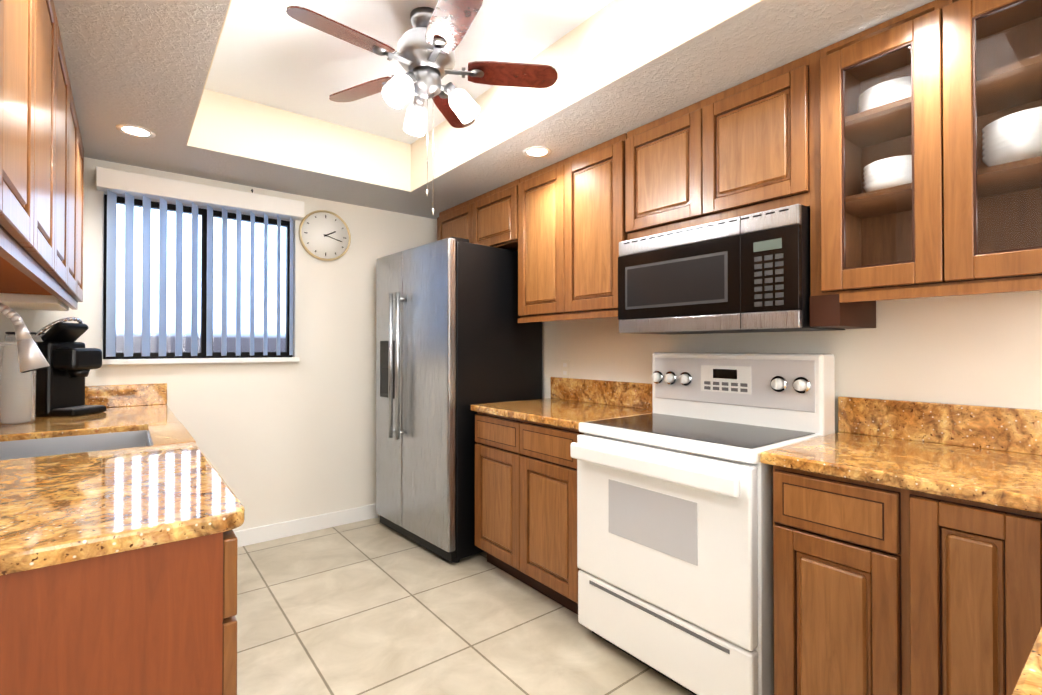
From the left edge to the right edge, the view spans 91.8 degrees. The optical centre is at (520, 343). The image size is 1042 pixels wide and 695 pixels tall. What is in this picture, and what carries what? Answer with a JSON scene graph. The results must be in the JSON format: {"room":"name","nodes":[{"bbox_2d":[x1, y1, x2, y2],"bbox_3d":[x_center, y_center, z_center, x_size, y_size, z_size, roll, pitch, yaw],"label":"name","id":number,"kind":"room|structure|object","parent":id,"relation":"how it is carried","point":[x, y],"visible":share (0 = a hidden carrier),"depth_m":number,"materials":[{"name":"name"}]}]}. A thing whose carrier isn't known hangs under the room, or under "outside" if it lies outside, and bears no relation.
{"room":"kitchen","nodes":[
{"label":"kitchen","id":0,"kind":"room"},
{"bbox_2d":[12,339,91,418],"bbox_3d":[-2.263,0.165,2.453,0.220,0.350,0.228,0,-1,-38],"label":"coffee maker","id":1,"kind":"object","parent":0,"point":[63,392],"depth_m":2.37,"materials":[{"name":"black plastic"}]},
{"bbox_2d":[0,403,244,578],"bbox_3d":[-1.557,0.354,1.743,0.684,0.036,2.426,0,-1,-38],"label":"countertop","id":2,"kind":"structure","parent":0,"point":[69,508],"depth_m":1.10,"materials":[{"name":"brown stone"}]},
{"bbox_2d":[0,363,15,418],"bbox_3d":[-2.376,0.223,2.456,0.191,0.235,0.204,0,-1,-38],"label":"canister","id":3,"kind":"object","parent":2,"relation":"on","point":[9,380],"depth_m":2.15,"materials":[{"name":"white ceramic"}]},
{"bbox_2d":[12,323,51,374],"bbox_3d":[-1.661,0.109,1.579,0.271,0.452,0.141,0,-1,-38],"label":"lamp","id":4,"kind":"object","parent":2,"relation":"on","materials":[{"name":"white metal"}]},
{"bbox_2d":[0,427,151,458],"bbox_3d":[-1.580,0.461,1.755,0.468,0.200,0.583,0,-1,-38],"label":"sink","id":5,"kind":"object","parent":2,"relation":"in","point":[47,444],"depth_m":1.98,"materials":[{"name":"grey metal"}]},
{"bbox_2d":[0,157,436,531],"bbox_3d":[-1.564,-0.070,3.365,2.920,2.660,0.120,0,-1,-38],"label":"wall","id":6,"kind":"structure","parent":0,"point":[277,442],"depth_m":3.35,"materials":[{"name":"white paint"}]},
{"bbox_2d":[88,383,166,406],"bbox_3d":[-2.299,0.284,2.687,0.682,0.120,0.026,0,-1,-38],"label":"backsplash","id":7,"kind":"structure","parent":6,"relation":"attached to","point":[127,395],"depth_m":2.78,"materials":[{"name":"brown stone"}]},
{"bbox_2d":[103,194,292,358],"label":"window","id":8,"kind":"structure","parent":6,"relation":"in","point":[202,213],"depth_m":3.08,"materials":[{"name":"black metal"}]},
{"bbox_2d":[106,189,292,356],"bbox_3d":[-1.853,-0.374,3.007,0.949,0.891,0.078,0,-1,-38],"label":"vertical blinds","id":9,"kind":"object","parent":8,"relation":"attached to","point":[129,273],"visible":1,"depth_m":2.92,"materials":[{"name":"blue plastic"}]},
{"bbox_2d":[96,166,303,219],"bbox_3d":[-1.849,-0.876,3.007,1.040,0.105,0.098,0,-1,-38],"label":"blind valance","id":10,"kind":"object","parent":6,"relation":"attached to","point":[134,184],"visible":0.98,"depth_m":2.92,"materials":[{"name":"white plastic"}]},
{"bbox_2d":[102,357,298,364],"bbox_3d":[-1.888,0.103,3.049,1.020,0.029,0.095,0,-1,-38],"label":"window sill","id":11,"kind":"structure","parent":6,"relation":"attached to","point":[176,361],"depth_m":2.97,"materials":[{"name":"white"}]},
{"bbox_2d":[234,504,377,546],"bbox_3d":[-1.809,1.208,3.076,1.949,0.100,0.013,0,-1,-38],"label":"baseboard","id":12,"kind":"structure","parent":6,"relation":"attached to","point":[255,535],"depth_m":3.35,"materials":[{"name":"white wood"}]},
{"bbox_2d":[298,210,350,260],"bbox_3d":[-1.337,-0.739,3.454,0.344,0.344,0.026,0,-1,-38],"label":"wall clock","id":13,"kind":"object","parent":6,"relation":"attached to","point":[324,235],"visible":1,"depth_m":3.45,"materials":[{"name":"gold metal"}]},
{"bbox_2d":[235,516,693,694],"bbox_3d":[0.311,1.265,0.967,2.920,0.050,6.190,0,-1,-38],"label":"floor","id":14,"kind":"structure","parent":0,"point":[373,606],"depth_m":2.21,"materials":[{"name":"tile"}]},
{"bbox_2d":[376,237,541,562],"bbox_3d":[-0.459,0.327,3.389,0.804,1.867,0.910,0,-1,-42],"label":"fridge","id":15,"kind":"object","parent":14,"relation":"on","point":[455,340],"visible":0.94,"depth_m":3.04,"materials":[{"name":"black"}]},
{"bbox_2d":[475,413,505,571],"bbox_3d":[0.125,0.819,2.867,0.622,0.873,0.478,0,-1,-38],"label":"base cabinet","id":16,"kind":"object","parent":14,"relation":"on","point":[490,432],"depth_m":2.74,"materials":[{"name":"brown wood"}]},
{"bbox_2d":[506,417,583,614],"bbox_3d":[0.346,0.816,2.586,0.622,0.873,0.477,0,-1,-38],"label":"base cabinet","id":17,"kind":"object","parent":14,"relation":"on","point":[541,472],"depth_m":2.40,"materials":[{"name":"brown wood"}]},
{"bbox_2d":[470,397,652,432],"bbox_3d":[0.232,0.362,2.724,0.636,0.036,0.882,0,-1,-38],"label":"countertop","id":18,"kind":"structure","parent":17,"relation":"on","point":[554,411],"depth_m":2.60,"materials":[{"name":"brown stone"}]},
{"bbox_2d":[570,352,834,694],"bbox_3d":[0.702,0.644,2.034,0.695,1.210,0.775,0,-1,-38],"label":"stove","id":19,"kind":"object","parent":14,"relation":"on","point":[675,531],"visible":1,"depth_m":1.85,"materials":[{"name":"white metal"}]},
{"bbox_2d":[773,465,861,694],"bbox_3d":[1.135,0.808,1.582,0.622,0.873,0.408,0,-1,-38],"label":"base cabinet","id":20,"kind":"object","parent":14,"relation":"on","point":[817,521],"depth_m":1.45,"materials":[{"name":"brown wood"}]},
{"bbox_2d":[862,485,993,694],"bbox_3d":[1.273,0.806,1.406,0.622,0.873,0.321,0,-1,-38],"label":"base cabinet","id":21,"kind":"object","parent":14,"relation":"on","point":[907,547],"depth_m":1.25,"materials":[{"name":"brown wood"}]},
{"bbox_2d":[760,432,1041,516],"bbox_3d":[1.200,0.351,1.492,0.636,0.036,0.685,0,-1,-38],"label":"countertop","id":22,"kind":"structure","parent":21,"relation":"on","point":[996,478],"depth_m":1.39,"materials":[{"name":"brown stone"}]},
{"bbox_2d":[994,509,1041,694],"bbox_3d":[1.573,0.803,1.024,0.622,0.873,0.773,0,-1,-38],"label":"base cabinet","id":23,"kind":"object","parent":14,"relation":"on","point":[1017,536],"depth_m":1.13,"materials":[{"name":"brown wood"}]},
{"bbox_2d":[1002,613,1041,694],"bbox_3d":[1.170,0.344,0.607,1.776,0.036,0.670,0,-1,-38],"label":"countertop","id":24,"kind":"structure","parent":23,"relation":"on","point":[1025,678],"depth_m":0.53,"materials":[{"name":"brown stone"}]},
{"bbox_2d":[53,0,933,218],"bbox_3d":[0.311,-1.215,0.988,2.920,0.410,6.190,0,-1,-38],"label":"ceiling","id":25,"kind":"structure","parent":0,"point":[277,75],"depth_m":2.18,"materials":[{"name":"white paint"}]},
{"bbox_2d":[116,124,155,137],"bbox_3d":[-1.805,-0.996,2.369,0.150,0.003,0.150,0,-1,-38],"label":"recessed light","id":26,"kind":"object","parent":25,"relation":"in","point":[135,131],"visible":1,"depth_m":2.37,"materials":[{"name":"white"}]},
{"bbox_2d":[286,0,557,214],"bbox_3d":[-0.398,-0.911,1.997,0.999,0.799,1.020,0,-1,-38],"label":"ceiling fan","id":27,"kind":"object","parent":25,"relation":"hanging from","point":[428,44],"visible":1,"depth_m":1.98,"materials":[{"name":"silver metal"}]},
{"bbox_2d":[523,146,551,157],"bbox_3d":[0.084,-0.994,2.620,0.150,0.003,0.150,0,-1,-38],"label":"recessed light","id":28,"kind":"object","parent":25,"relation":"in","point":[537,151],"visible":1,"depth_m":2.61,"materials":[{"name":"white"}]},
{"bbox_2d":[542,290,1041,432],"bbox_3d":[1.412,-0.083,1.844,0.120,2.660,5.950,0,-1,-38],"label":"wall","id":29,"kind":"structure","parent":0,"point":[982,349],"depth_m":1.81,"materials":[{"name":"white paint"}]},
{"bbox_2d":[437,202,464,240],"bbox_3d":[-0.328,-0.799,3.681,0.346,0.373,0.540,0,-1,-38],"label":"upper cabinet","id":30,"kind":"object","parent":29,"relation":"attached to","point":[451,221],"depth_m":3.62,"materials":[{"name":"brown wood"}]},
{"bbox_2d":[465,180,516,249],"bbox_3d":[-0.059,-0.802,3.339,0.346,0.373,0.540,0,-1,-38],"label":"upper cabinet","id":31,"kind":"object","parent":29,"relation":"attached to","point":[491,216],"depth_m":3.21,"materials":[{"name":"brown wood"}]},
{"bbox_2d":[513,164,561,321],"bbox_3d":[0.257,-0.573,2.934,0.346,0.839,0.465,0,-1,-38],"label":"upper cabinet","id":32,"kind":"object","parent":29,"relation":"attached to","point":[534,246],"depth_m":2.88,"materials":[{"name":"brown wood"}]},
{"bbox_2d":[561,359,569,377],"bbox_3d":[0.279,0.156,3.180,0.008,0.115,0.075,0,-1,-38],"label":"electrical outlet plate","id":33,"kind":"object","parent":29,"relation":"attached to","point":[565,368],"visible":1,"depth_m":3.17,"materials":[{"name":"white plastic"}]},
{"bbox_2d":[553,130,632,319],"bbox_3d":[0.491,-0.575,2.637,0.346,0.839,0.531,0,-1,-38],"label":"upper cabinet","id":34,"kind":"object","parent":29,"relation":"attached to","point":[593,187],"depth_m":2.54,"materials":[{"name":"brown wood"}]},
{"bbox_2d":[633,108,684,238],"bbox_3d":[0.761,-0.735,2.294,0.346,0.525,0.456,0,-1,-38],"label":"upper cabinet","id":35,"kind":"object","parent":29,"relation":"attached to","point":[659,144],"depth_m":2.22,"materials":[{"name":"brown wood"}]},
{"bbox_2d":[685,51,852,231],"bbox_3d":[0.977,-0.738,2.020,0.346,0.525,0.456,0,-1,-38],"label":"upper cabinet","id":36,"kind":"object","parent":29,"relation":"attached to","point":[782,136],"depth_m":1.83,"materials":[{"name":"brown wood"}]},
{"bbox_2d":[618,204,844,334],"bbox_3d":[0.847,-0.261,2.136,0.402,0.420,0.793,0,-1,-38],"label":"microwave","id":37,"kind":"object","parent":36,"relation":"attached to","point":[749,273],"visible":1,"depth_m":1.93,"materials":[{"name":"black plastic"}]},
{"bbox_2d":[551,377,1041,452],"bbox_3d":[1.132,0.271,2.072,0.026,0.134,3.020,0,-1,-38],"label":"backsplash","id":38,"kind":"structure","parent":29,"relation":"attached to","point":[1017,430],"depth_m":1.75,"materials":[{"name":"brown stone"}]},
{"bbox_3d":[-0.790,-0.098,0.114,0.120,2.660,5.950,0,-1,-38],"label":"wall","id":39,"kind":"structure","parent":0,"visible":0},
{"bbox_2d":[0,0,47,263],"bbox_3d":[-1.110,-0.608,0.893,0.326,0.803,0.493,0,-1,-38],"label":"upper cabinet","id":40,"kind":"object","parent":39,"relation":"attached to","point":[41,197],"depth_m":1.05,"materials":[{"name":"brown wood"}]},
{"bbox_2d":[0,0,63,283],"bbox_3d":[-1.358,-0.605,1.209,0.326,0.803,0.550,0,-1,-38],"label":"upper cabinet","id":41,"kind":"object","parent":39,"relation":"attached to","point":[53,271],"depth_m":1.47,"materials":[{"name":"brown wood"}]},
{"bbox_2d":[0,55,75,295],"bbox_3d":[-1.623,-0.603,1.547,0.326,0.803,0.550,0,-1,-38],"label":"upper cabinet","id":42,"kind":"object","parent":39,"relation":"attached to","point":[69,286],"depth_m":1.83,"materials":[{"name":"brown wood"}]},
{"bbox_2d":[0,300,77,307],"bbox_3d":[-2.141,-0.597,2.206,0.326,0.803,0.496,0,-1,-38],"label":"upper cabinet","id":43,"kind":"object","parent":39,"relation":"attached to","point":[35,303],"depth_m":2.03,"materials":[{"name":"brown wood"}]},
{"bbox_2d":[0,114,83,303],"bbox_3d":[-1.891,-0.600,1.887,0.326,0.803,0.555,0,-1,-38],"label":"upper cabinet","id":44,"kind":"object","parent":39,"relation":"attached to","point":[79,145],"depth_m":2.20,"materials":[{"name":"brown wood"}]}
]}

